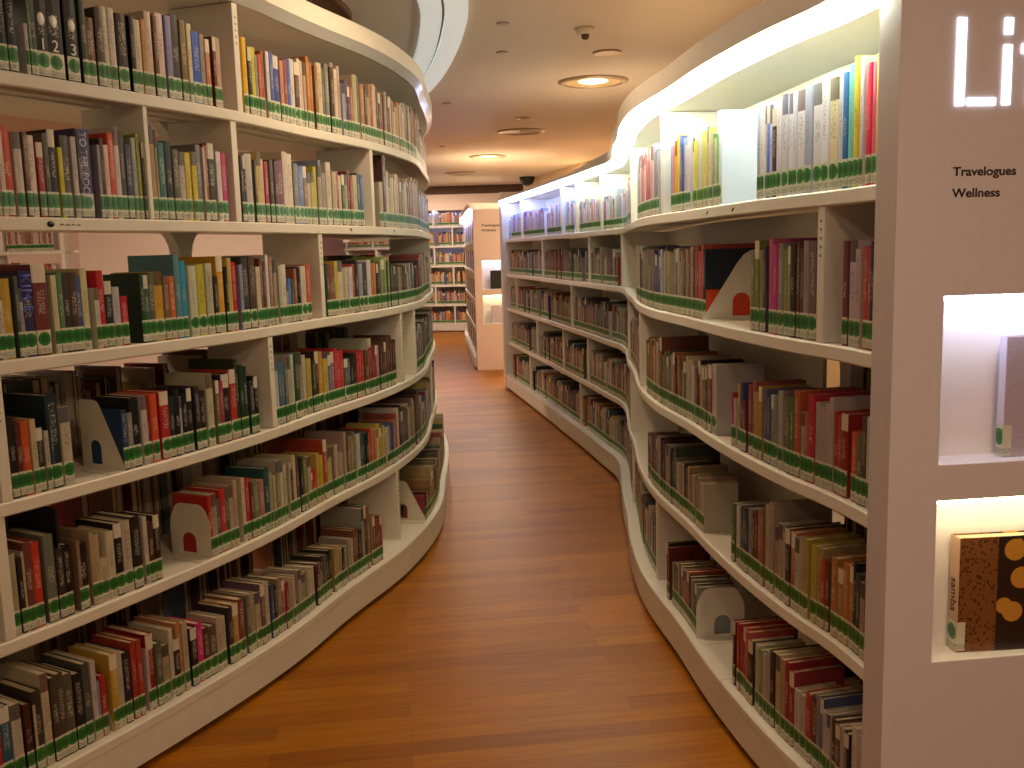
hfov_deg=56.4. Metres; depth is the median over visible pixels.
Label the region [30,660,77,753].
book
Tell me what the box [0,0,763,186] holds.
ceiling
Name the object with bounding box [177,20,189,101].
book
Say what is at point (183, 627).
book
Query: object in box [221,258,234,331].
book
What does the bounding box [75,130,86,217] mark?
book
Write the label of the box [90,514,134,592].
book
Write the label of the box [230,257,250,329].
book
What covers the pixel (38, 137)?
book
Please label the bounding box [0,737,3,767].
book
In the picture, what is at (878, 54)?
book
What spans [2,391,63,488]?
book
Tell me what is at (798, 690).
book
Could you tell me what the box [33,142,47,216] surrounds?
book
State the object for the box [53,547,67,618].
book
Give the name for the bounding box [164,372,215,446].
book
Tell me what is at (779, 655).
book
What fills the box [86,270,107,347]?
book
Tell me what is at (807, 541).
book
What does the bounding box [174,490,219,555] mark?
book
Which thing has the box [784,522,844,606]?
book
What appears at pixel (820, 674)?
book
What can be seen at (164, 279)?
book
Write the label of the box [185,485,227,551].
book
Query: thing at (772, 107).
book
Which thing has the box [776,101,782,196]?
book
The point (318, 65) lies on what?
book
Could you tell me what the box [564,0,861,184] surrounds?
light
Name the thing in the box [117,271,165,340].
book
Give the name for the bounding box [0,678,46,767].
book
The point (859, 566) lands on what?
book
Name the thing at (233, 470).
book
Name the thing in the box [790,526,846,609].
book
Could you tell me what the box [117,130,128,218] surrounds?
book
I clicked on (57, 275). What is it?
book
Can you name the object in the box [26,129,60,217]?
book
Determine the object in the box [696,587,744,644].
bookend
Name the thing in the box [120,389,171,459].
book
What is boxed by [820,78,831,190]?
book
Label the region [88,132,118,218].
book
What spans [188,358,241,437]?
book
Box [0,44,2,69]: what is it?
book
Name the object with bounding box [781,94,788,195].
book
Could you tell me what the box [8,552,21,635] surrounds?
book
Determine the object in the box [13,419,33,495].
book
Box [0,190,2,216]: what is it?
book
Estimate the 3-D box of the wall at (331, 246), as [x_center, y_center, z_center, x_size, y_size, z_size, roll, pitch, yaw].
[-2.720,-2.540,19.789,7.100,2.700,0.120,-2,8,0]
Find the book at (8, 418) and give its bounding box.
[5,415,20,498]
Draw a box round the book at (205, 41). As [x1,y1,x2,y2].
[203,39,212,105]
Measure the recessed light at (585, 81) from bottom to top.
0.020 m
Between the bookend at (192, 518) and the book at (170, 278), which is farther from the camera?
the bookend at (192, 518)
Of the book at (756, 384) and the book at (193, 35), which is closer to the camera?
the book at (756, 384)
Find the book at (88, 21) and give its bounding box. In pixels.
[85,17,97,85]
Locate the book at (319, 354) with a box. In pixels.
[317,351,324,409]
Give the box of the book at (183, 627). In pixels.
[150,614,190,690]
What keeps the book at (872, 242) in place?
on the bookcase at (943, 213)
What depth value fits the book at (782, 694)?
2.61 m
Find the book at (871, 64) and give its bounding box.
[865,62,873,185]
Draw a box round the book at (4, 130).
[0,126,16,216]
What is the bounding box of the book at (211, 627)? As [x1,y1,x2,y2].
[195,620,218,675]
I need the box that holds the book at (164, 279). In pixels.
[161,276,171,339]
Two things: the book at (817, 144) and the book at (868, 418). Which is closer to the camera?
the book at (868, 418)
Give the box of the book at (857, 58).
[852,55,863,187]
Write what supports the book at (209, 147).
on the bookcase at (282, 28)
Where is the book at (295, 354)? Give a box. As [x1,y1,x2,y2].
[273,352,301,418]
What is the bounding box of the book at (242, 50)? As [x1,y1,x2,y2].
[238,36,249,113]
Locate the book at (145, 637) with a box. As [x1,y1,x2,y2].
[103,624,157,709]
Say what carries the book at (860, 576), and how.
on the bookcase at (943, 213)
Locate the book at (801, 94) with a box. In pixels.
[797,89,804,193]
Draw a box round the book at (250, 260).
[221,256,257,328]
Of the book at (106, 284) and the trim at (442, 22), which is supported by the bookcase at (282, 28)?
the book at (106, 284)
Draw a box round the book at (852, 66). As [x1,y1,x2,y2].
[847,63,854,187]
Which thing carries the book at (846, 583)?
on the bookcase at (943, 213)
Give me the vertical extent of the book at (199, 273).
0.228 m
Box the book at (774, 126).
[772,108,776,196]
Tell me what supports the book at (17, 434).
on the bookcase at (282, 28)
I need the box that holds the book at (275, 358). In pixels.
[273,357,280,425]
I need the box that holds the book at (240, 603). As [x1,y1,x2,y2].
[201,592,246,657]
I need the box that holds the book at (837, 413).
[833,409,869,493]
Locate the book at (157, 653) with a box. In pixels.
[152,640,165,705]
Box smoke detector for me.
[575,26,594,39]
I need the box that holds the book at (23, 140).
[19,132,33,216]
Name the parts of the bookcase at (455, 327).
shelf, shelf, shelf, shelf, shelf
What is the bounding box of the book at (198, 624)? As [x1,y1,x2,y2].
[167,615,205,681]
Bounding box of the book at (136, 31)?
[132,19,144,93]
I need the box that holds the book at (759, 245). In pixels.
[754,240,769,331]
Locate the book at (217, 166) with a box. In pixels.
[213,151,223,220]
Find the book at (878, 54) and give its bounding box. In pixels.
[874,54,878,183]
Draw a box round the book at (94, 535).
[92,533,103,603]
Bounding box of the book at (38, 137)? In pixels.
[28,133,53,217]
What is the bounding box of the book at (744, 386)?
[740,382,752,450]
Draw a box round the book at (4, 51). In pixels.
[0,0,9,70]
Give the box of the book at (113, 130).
[87,127,123,218]
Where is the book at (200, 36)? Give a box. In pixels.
[198,34,207,104]
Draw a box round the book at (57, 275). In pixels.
[45,273,67,352]
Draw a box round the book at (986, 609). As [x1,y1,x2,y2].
[947,530,1023,651]
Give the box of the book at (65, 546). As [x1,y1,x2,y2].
[60,542,74,615]
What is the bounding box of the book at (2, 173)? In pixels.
[0,131,8,216]
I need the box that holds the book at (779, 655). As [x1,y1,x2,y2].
[775,647,827,734]
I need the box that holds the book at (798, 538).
[794,535,809,612]
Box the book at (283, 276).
[276,264,287,323]
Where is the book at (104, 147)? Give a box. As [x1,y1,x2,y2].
[102,145,112,218]
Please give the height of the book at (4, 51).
0.208 m
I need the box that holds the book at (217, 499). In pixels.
[216,498,222,553]
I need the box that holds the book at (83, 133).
[53,128,94,217]
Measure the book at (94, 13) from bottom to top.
0.215 m
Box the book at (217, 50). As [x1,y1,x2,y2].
[215,37,222,107]
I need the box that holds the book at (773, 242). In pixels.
[768,237,817,333]
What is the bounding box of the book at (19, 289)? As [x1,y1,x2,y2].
[18,288,27,357]
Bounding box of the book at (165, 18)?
[161,14,175,98]
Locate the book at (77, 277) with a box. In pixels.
[75,276,85,350]
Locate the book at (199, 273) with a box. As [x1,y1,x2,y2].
[184,264,207,335]
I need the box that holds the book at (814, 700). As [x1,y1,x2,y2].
[811,687,858,767]
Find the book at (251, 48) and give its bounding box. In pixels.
[247,46,257,114]
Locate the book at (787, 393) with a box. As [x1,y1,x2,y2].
[783,387,833,471]
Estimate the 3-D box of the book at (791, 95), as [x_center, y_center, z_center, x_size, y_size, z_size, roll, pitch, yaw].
[0.799,-0.618,2.468,0.176,0.255,0.020,-3,8,-11]
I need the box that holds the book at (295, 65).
[293,62,301,125]
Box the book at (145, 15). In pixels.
[123,10,155,95]
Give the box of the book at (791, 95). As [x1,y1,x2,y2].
[788,93,797,194]
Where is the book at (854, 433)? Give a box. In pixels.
[850,431,861,502]
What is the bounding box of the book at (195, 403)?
[160,385,202,449]
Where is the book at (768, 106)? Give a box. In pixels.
[766,104,776,197]
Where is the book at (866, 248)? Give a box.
[862,246,870,349]
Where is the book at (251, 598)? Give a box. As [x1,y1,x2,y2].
[213,587,256,650]
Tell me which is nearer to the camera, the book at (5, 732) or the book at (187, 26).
the book at (5, 732)
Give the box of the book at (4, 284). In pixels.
[0,278,15,359]
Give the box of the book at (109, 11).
[105,7,118,88]
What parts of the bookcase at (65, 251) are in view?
shelf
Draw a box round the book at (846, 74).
[841,71,849,188]
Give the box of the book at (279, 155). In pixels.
[260,151,289,223]
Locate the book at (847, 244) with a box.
[841,241,850,345]
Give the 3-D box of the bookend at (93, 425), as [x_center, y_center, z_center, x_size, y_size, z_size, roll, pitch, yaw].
[-1.231,0.154,2.818,0.181,0.206,0.056,2,9,27]
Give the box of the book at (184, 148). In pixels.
[170,144,203,220]
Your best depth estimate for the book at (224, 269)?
3.20 m
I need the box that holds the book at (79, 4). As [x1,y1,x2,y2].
[74,0,89,83]
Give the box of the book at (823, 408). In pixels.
[819,406,825,488]
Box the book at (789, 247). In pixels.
[787,246,790,336]
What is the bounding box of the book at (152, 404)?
[113,391,160,461]
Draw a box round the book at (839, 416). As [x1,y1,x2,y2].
[837,415,841,495]
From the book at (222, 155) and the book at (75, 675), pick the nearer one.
the book at (75, 675)
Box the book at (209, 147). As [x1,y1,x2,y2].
[170,143,217,220]
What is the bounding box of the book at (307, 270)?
[285,264,311,319]
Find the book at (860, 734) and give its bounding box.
[858,733,861,767]
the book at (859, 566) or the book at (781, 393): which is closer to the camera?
the book at (859, 566)
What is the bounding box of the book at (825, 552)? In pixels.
[816,541,866,626]
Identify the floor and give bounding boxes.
[70,332,843,767]
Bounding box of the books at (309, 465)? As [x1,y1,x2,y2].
[0,0,870,767]
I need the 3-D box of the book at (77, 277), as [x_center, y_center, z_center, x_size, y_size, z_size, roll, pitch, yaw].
[-1.270,-0.199,2.697,0.145,0.207,0.022,3,9,27]
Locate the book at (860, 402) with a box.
[828,395,870,491]
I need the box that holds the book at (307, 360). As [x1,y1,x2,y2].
[305,358,312,414]
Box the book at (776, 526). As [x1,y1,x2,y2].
[774,525,778,597]
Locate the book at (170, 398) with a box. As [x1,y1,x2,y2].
[167,396,176,456]
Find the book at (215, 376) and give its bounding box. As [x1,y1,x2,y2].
[191,372,231,441]
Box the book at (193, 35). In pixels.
[190,30,202,103]
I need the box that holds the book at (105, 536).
[71,525,117,598]
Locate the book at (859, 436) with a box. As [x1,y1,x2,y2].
[855,434,862,505]
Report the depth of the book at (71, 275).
2.65 m
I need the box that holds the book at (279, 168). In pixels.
[272,159,284,222]
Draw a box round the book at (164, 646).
[161,642,171,701]
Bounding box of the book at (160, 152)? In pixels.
[156,142,168,219]
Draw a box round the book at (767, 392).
[763,387,816,462]
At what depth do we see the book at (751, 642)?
2.81 m
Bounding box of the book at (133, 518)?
[92,510,143,588]
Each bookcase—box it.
[0,0,448,767]
[0,232,78,374]
[344,211,466,331]
[459,203,503,369]
[498,0,1023,767]
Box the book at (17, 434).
[13,422,26,496]
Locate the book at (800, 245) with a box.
[796,242,803,338]
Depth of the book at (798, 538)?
2.54 m
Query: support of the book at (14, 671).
on the bookcase at (282, 28)
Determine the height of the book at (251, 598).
0.204 m
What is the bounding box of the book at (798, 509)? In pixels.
[769,499,831,593]
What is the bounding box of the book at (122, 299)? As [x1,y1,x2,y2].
[119,296,130,344]
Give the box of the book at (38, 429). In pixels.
[35,427,46,491]
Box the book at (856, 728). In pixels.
[851,724,861,767]
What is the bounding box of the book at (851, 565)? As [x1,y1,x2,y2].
[848,564,853,649]
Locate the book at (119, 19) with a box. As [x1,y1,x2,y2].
[113,12,130,90]
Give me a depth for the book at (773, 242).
2.60 m
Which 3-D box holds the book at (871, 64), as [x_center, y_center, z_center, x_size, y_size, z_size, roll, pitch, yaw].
[0.889,-0.578,2.128,0.206,0.265,0.023,-3,8,-8]
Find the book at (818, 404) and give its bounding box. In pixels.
[815,401,829,486]
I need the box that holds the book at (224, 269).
[222,267,230,331]
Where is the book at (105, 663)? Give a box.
[68,643,121,730]
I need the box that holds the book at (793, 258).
[789,243,796,337]
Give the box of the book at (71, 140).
[67,136,81,217]
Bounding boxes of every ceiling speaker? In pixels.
[515,117,530,119]
[592,49,621,55]
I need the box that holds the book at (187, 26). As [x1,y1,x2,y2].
[184,23,194,102]
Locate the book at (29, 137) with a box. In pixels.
[26,135,39,216]
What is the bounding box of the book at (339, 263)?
[323,261,343,314]
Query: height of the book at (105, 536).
0.201 m
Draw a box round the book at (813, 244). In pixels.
[809,241,817,340]
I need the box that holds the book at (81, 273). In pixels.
[45,268,92,349]
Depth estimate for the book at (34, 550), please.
2.59 m
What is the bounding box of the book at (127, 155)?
[123,144,135,218]
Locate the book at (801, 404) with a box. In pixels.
[793,386,859,477]
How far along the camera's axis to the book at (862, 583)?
2.25 m
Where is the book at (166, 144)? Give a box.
[157,141,175,219]
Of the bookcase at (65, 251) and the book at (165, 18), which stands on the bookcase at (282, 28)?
the book at (165, 18)
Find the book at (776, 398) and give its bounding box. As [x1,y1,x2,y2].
[773,396,778,467]
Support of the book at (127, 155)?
on the bookcase at (282, 28)
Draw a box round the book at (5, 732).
[0,702,14,767]
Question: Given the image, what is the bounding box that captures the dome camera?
[519,176,534,185]
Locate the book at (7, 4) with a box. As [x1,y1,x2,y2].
[3,0,18,72]
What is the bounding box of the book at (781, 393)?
[778,390,783,470]
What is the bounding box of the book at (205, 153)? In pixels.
[199,145,210,220]
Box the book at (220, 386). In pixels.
[218,380,226,442]
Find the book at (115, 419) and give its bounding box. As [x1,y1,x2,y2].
[92,408,129,469]
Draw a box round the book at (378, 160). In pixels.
[372,155,387,226]
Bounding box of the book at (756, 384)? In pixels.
[752,379,805,456]
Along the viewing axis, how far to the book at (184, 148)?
3.06 m
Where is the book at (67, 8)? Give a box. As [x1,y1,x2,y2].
[59,0,80,82]
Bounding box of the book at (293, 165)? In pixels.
[291,163,300,223]
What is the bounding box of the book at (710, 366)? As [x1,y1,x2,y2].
[708,362,744,432]
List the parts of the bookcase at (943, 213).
panel, panel, panel, panel, shelf, shelf, shelf, panel, shelf, panel, post, panel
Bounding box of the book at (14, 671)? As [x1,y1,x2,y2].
[0,659,54,765]
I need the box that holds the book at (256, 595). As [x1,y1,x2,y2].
[228,588,262,647]
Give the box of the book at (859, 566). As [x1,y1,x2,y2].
[851,561,865,652]
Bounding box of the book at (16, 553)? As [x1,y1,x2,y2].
[8,549,30,630]
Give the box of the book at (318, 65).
[311,62,323,130]
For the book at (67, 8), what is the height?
0.246 m
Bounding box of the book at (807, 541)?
[801,532,860,618]
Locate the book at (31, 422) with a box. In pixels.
[13,417,41,492]
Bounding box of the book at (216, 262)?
[178,256,226,332]
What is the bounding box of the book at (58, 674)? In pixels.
[20,660,69,757]
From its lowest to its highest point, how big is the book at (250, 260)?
0.250 m
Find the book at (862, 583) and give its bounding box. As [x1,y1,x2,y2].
[858,581,864,659]
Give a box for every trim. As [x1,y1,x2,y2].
[306,0,351,20]
[413,0,467,92]
[424,184,522,194]
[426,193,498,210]
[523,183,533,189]
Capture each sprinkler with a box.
[496,21,509,25]
[496,51,507,54]
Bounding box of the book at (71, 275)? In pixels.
[67,272,81,351]
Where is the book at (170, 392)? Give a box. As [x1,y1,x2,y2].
[143,388,182,455]
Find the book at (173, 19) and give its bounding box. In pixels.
[165,14,182,100]
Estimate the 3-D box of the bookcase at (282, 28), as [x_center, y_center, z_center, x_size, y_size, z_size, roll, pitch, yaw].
[-1.248,-0.312,4.480,1.513,2.444,7.154,0,8,11]
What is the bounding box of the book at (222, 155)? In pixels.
[220,153,228,220]
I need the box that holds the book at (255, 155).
[238,151,263,222]
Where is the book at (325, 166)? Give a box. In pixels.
[319,162,332,224]
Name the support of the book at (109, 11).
on the bookcase at (282, 28)
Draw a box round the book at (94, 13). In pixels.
[84,7,107,86]
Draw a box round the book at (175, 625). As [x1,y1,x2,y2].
[133,614,184,692]
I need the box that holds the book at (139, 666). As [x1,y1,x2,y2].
[98,631,146,715]
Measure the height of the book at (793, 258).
0.244 m
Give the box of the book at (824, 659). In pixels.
[784,654,843,742]
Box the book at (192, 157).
[185,152,199,220]
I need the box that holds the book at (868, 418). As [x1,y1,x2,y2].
[865,416,869,508]
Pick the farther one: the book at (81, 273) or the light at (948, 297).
the book at (81, 273)
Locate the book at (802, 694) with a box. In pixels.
[799,692,805,757]
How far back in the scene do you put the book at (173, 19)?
2.95 m
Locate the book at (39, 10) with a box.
[33,0,50,77]
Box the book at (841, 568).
[837,566,843,642]
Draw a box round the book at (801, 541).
[798,540,802,614]
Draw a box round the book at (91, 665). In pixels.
[49,649,100,740]
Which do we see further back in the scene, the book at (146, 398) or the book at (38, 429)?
the book at (146, 398)
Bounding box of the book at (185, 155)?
[183,152,193,220]
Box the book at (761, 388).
[758,384,808,459]
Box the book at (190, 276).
[184,266,199,336]
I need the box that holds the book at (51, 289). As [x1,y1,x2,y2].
[45,275,61,353]
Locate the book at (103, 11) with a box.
[84,5,111,87]
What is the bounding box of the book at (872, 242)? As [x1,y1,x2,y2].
[868,241,873,350]
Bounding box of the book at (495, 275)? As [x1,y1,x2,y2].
[490,270,501,288]
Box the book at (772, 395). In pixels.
[770,394,778,465]
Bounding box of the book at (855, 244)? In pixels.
[848,240,873,346]
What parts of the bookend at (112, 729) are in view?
upright plate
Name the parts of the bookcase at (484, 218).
shelf, panel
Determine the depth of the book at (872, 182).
2.09 m
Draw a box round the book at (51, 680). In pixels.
[47,674,62,761]
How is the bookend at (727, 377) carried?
on the bookcase at (943, 213)
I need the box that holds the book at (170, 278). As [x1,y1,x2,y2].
[167,276,177,338]
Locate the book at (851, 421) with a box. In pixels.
[840,411,869,498]
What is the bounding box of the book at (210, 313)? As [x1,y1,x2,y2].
[184,263,215,334]
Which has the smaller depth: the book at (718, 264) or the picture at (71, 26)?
the picture at (71, 26)
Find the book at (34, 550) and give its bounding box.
[6,535,45,627]
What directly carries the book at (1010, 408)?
on the bookcase at (943, 213)
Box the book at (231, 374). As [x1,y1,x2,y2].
[189,369,238,439]
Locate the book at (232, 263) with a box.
[230,262,238,330]
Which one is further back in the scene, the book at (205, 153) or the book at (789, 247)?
the book at (205, 153)
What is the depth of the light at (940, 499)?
2.05 m
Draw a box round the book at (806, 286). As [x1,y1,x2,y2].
[802,240,817,339]
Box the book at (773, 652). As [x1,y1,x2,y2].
[769,644,821,727]
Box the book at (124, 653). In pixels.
[89,642,133,723]
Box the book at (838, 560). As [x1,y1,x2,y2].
[830,553,866,638]
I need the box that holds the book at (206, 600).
[199,597,240,661]
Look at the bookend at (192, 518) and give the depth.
3.17 m
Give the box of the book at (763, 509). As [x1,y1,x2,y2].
[760,507,765,586]
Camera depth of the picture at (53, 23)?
2.55 m
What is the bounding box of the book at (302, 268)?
[285,266,307,320]
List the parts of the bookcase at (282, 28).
post, post, post, post, shelf, shelf, shelf, shelf, shelf, post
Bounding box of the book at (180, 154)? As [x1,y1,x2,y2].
[177,151,187,219]
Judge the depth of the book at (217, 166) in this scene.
3.14 m
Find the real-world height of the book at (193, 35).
0.223 m
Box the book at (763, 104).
[760,102,776,198]
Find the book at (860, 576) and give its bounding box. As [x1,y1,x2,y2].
[854,572,865,655]
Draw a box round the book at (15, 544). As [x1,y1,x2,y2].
[6,537,37,630]
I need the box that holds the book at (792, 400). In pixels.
[789,397,794,475]
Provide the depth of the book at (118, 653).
2.78 m
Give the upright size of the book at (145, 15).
0.243 m
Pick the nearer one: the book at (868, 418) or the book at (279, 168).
the book at (868, 418)
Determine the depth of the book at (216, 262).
3.17 m
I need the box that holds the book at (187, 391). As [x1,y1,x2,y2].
[151,386,194,451]
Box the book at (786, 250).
[783,249,787,336]
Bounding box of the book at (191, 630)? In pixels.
[186,624,199,686]
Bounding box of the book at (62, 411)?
[56,405,74,485]
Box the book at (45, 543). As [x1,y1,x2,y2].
[6,526,59,622]
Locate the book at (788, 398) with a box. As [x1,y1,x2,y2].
[785,397,790,473]
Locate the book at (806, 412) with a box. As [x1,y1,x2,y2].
[804,411,808,481]
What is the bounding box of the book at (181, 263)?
[178,261,189,337]
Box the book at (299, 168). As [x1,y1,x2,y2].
[297,165,304,223]
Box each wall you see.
[7,233,88,374]
[78,137,292,366]
[322,210,466,312]
[534,160,839,387]
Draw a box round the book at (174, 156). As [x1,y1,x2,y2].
[170,149,181,219]
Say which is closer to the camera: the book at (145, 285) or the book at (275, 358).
the book at (145, 285)
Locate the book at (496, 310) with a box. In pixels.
[491,305,501,323]
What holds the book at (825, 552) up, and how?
on the bookcase at (943, 213)
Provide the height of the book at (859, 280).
0.228 m
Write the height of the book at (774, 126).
0.232 m
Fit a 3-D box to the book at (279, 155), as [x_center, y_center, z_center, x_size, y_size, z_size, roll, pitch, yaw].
[-0.924,-0.727,3.557,0.187,0.261,0.034,1,8,15]
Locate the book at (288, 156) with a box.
[286,154,294,223]
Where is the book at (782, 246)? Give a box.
[778,243,790,335]
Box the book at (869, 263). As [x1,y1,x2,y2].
[866,247,870,349]
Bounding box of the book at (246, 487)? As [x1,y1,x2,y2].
[217,475,251,540]
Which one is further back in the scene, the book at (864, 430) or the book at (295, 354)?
the book at (295, 354)
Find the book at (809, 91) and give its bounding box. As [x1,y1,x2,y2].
[804,85,813,192]
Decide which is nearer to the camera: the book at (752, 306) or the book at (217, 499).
the book at (752, 306)
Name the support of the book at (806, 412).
on the bookcase at (943, 213)
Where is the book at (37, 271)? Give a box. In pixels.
[0,264,51,355]
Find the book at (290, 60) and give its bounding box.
[287,58,295,124]
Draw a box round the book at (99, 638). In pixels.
[91,632,140,718]
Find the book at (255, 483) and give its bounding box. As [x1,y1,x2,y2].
[248,479,260,536]
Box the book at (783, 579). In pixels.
[782,532,784,602]
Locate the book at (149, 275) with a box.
[110,272,157,341]
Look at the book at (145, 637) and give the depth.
2.89 m
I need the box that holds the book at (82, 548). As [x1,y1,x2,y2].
[79,541,90,609]
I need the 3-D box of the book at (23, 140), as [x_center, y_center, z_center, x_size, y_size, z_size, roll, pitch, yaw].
[-1.337,-0.552,2.543,0.156,0.219,0.014,3,9,28]
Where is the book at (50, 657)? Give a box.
[39,651,94,744]
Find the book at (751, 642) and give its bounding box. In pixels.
[748,635,797,704]
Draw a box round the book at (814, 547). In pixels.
[810,538,864,624]
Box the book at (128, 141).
[123,138,140,218]
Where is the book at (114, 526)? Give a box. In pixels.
[75,517,125,595]
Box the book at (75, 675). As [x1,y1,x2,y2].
[42,661,86,749]
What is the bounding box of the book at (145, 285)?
[143,275,151,341]
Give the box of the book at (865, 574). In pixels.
[863,574,865,661]
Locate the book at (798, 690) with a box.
[793,681,840,752]
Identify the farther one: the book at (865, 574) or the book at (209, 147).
the book at (209, 147)
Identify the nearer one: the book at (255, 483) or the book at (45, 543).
the book at (45, 543)
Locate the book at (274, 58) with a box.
[272,55,280,120]
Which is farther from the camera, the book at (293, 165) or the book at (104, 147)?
the book at (293, 165)
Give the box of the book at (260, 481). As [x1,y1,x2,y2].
[248,478,266,533]
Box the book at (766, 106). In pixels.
[765,106,766,197]
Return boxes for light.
[227,0,431,135]
[444,172,475,174]
[460,209,468,223]
[469,154,506,158]
[497,128,544,135]
[499,178,563,205]
[558,75,627,88]
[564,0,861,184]
[937,496,1023,504]
[944,294,1023,300]
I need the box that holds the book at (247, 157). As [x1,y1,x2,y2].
[238,153,254,221]
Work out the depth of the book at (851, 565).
2.30 m
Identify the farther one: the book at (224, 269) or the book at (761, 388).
the book at (224, 269)
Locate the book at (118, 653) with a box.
[79,642,126,726]
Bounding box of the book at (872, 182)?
[870,61,877,184]
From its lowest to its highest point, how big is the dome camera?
0.145 m
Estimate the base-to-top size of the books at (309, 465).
2.114 m
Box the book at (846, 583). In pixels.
[842,561,855,646]
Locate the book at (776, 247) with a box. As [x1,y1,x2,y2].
[772,245,778,334]
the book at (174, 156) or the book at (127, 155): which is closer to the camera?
the book at (127, 155)
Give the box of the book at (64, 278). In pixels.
[61,273,73,351]
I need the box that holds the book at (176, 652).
[172,637,182,695]
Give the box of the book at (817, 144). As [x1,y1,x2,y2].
[812,82,822,191]
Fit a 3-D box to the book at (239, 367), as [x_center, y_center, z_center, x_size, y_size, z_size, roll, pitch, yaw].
[-1.014,0.056,3.320,0.191,0.250,0.021,1,9,21]
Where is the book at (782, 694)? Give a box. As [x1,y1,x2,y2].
[780,651,831,738]
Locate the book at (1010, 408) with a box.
[995,335,1023,456]
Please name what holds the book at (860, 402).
on the bookcase at (943, 213)
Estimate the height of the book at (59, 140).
0.221 m
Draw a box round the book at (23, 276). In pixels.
[0,270,37,356]
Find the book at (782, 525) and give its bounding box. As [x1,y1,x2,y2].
[778,518,831,600]
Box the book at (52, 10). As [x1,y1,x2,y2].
[44,0,65,79]
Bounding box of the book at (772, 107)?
[769,105,776,197]
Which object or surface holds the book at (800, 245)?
on the bookcase at (943, 213)
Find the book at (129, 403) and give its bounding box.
[94,395,142,466]
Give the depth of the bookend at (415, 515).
4.85 m
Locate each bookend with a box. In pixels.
[78,399,126,474]
[98,711,115,739]
[170,503,212,562]
[399,481,426,523]
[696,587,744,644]
[702,249,754,320]
[712,362,763,435]
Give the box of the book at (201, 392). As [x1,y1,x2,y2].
[199,390,207,448]
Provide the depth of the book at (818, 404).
2.41 m
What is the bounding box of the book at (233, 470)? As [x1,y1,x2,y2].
[225,465,271,530]
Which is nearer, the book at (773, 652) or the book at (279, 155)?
the book at (773, 652)
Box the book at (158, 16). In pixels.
[150,12,167,97]
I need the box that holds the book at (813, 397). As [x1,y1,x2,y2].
[807,390,870,483]
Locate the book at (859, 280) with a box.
[854,249,863,347]
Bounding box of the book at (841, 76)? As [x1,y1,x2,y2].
[838,75,843,188]
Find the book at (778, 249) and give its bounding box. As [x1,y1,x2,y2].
[777,249,778,334]
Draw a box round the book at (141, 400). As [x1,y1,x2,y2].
[110,394,150,464]
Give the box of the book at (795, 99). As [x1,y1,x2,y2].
[792,96,797,194]
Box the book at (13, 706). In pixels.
[0,695,25,767]
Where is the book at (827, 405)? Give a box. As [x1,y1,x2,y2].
[824,404,829,489]
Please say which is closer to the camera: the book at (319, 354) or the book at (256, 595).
the book at (256, 595)
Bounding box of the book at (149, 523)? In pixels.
[146,520,156,582]
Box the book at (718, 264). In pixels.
[702,248,754,317]
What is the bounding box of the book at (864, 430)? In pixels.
[861,416,868,507]
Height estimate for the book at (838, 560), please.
0.205 m
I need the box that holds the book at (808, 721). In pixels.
[805,684,851,763]
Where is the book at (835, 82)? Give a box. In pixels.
[829,76,839,189]
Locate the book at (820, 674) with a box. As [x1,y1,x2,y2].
[788,663,844,746]
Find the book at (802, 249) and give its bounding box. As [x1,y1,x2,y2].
[799,248,803,338]
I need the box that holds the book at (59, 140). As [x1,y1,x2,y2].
[54,135,73,217]
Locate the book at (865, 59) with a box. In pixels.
[858,55,877,186]
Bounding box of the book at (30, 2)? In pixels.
[28,0,39,75]
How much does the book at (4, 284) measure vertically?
0.209 m
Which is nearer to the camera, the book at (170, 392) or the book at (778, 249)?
the book at (778, 249)
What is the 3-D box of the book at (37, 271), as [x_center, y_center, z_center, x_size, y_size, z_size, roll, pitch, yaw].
[-1.333,-0.202,2.599,0.172,0.243,0.042,3,9,28]
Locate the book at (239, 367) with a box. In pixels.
[237,365,246,436]
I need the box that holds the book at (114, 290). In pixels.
[111,287,122,345]
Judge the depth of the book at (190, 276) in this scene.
3.04 m
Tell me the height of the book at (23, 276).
0.228 m
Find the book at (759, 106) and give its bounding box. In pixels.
[757,104,760,198]
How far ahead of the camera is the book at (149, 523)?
2.93 m
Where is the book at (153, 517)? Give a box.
[119,510,162,579]
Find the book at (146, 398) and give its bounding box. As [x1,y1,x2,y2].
[145,397,152,462]
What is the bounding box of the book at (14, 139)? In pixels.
[8,131,26,216]
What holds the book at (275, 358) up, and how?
on the bookcase at (282, 28)
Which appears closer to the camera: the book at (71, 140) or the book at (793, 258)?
the book at (793, 258)
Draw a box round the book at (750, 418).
[748,384,752,454]
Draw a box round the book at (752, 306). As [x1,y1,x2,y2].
[750,254,754,330]
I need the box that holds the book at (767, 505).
[765,504,769,589]
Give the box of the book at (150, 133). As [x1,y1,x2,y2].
[147,125,158,219]
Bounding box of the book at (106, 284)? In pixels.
[103,281,115,346]
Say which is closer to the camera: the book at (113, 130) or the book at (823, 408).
the book at (823, 408)
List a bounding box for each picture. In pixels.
[37,12,43,24]
[49,15,56,27]
[68,19,74,31]
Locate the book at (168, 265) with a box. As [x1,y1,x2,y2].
[127,255,183,338]
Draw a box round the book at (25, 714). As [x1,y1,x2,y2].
[0,693,35,767]
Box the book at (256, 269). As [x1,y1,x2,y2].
[254,267,262,327]
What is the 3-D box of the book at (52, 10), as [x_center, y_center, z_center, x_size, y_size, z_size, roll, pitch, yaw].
[-1.309,-0.944,2.601,0.188,0.242,0.054,3,9,27]
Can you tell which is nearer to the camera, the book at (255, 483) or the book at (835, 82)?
the book at (835, 82)
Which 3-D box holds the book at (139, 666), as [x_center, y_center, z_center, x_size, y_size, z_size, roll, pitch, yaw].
[-1.174,0.871,2.878,0.162,0.236,0.019,3,9,27]

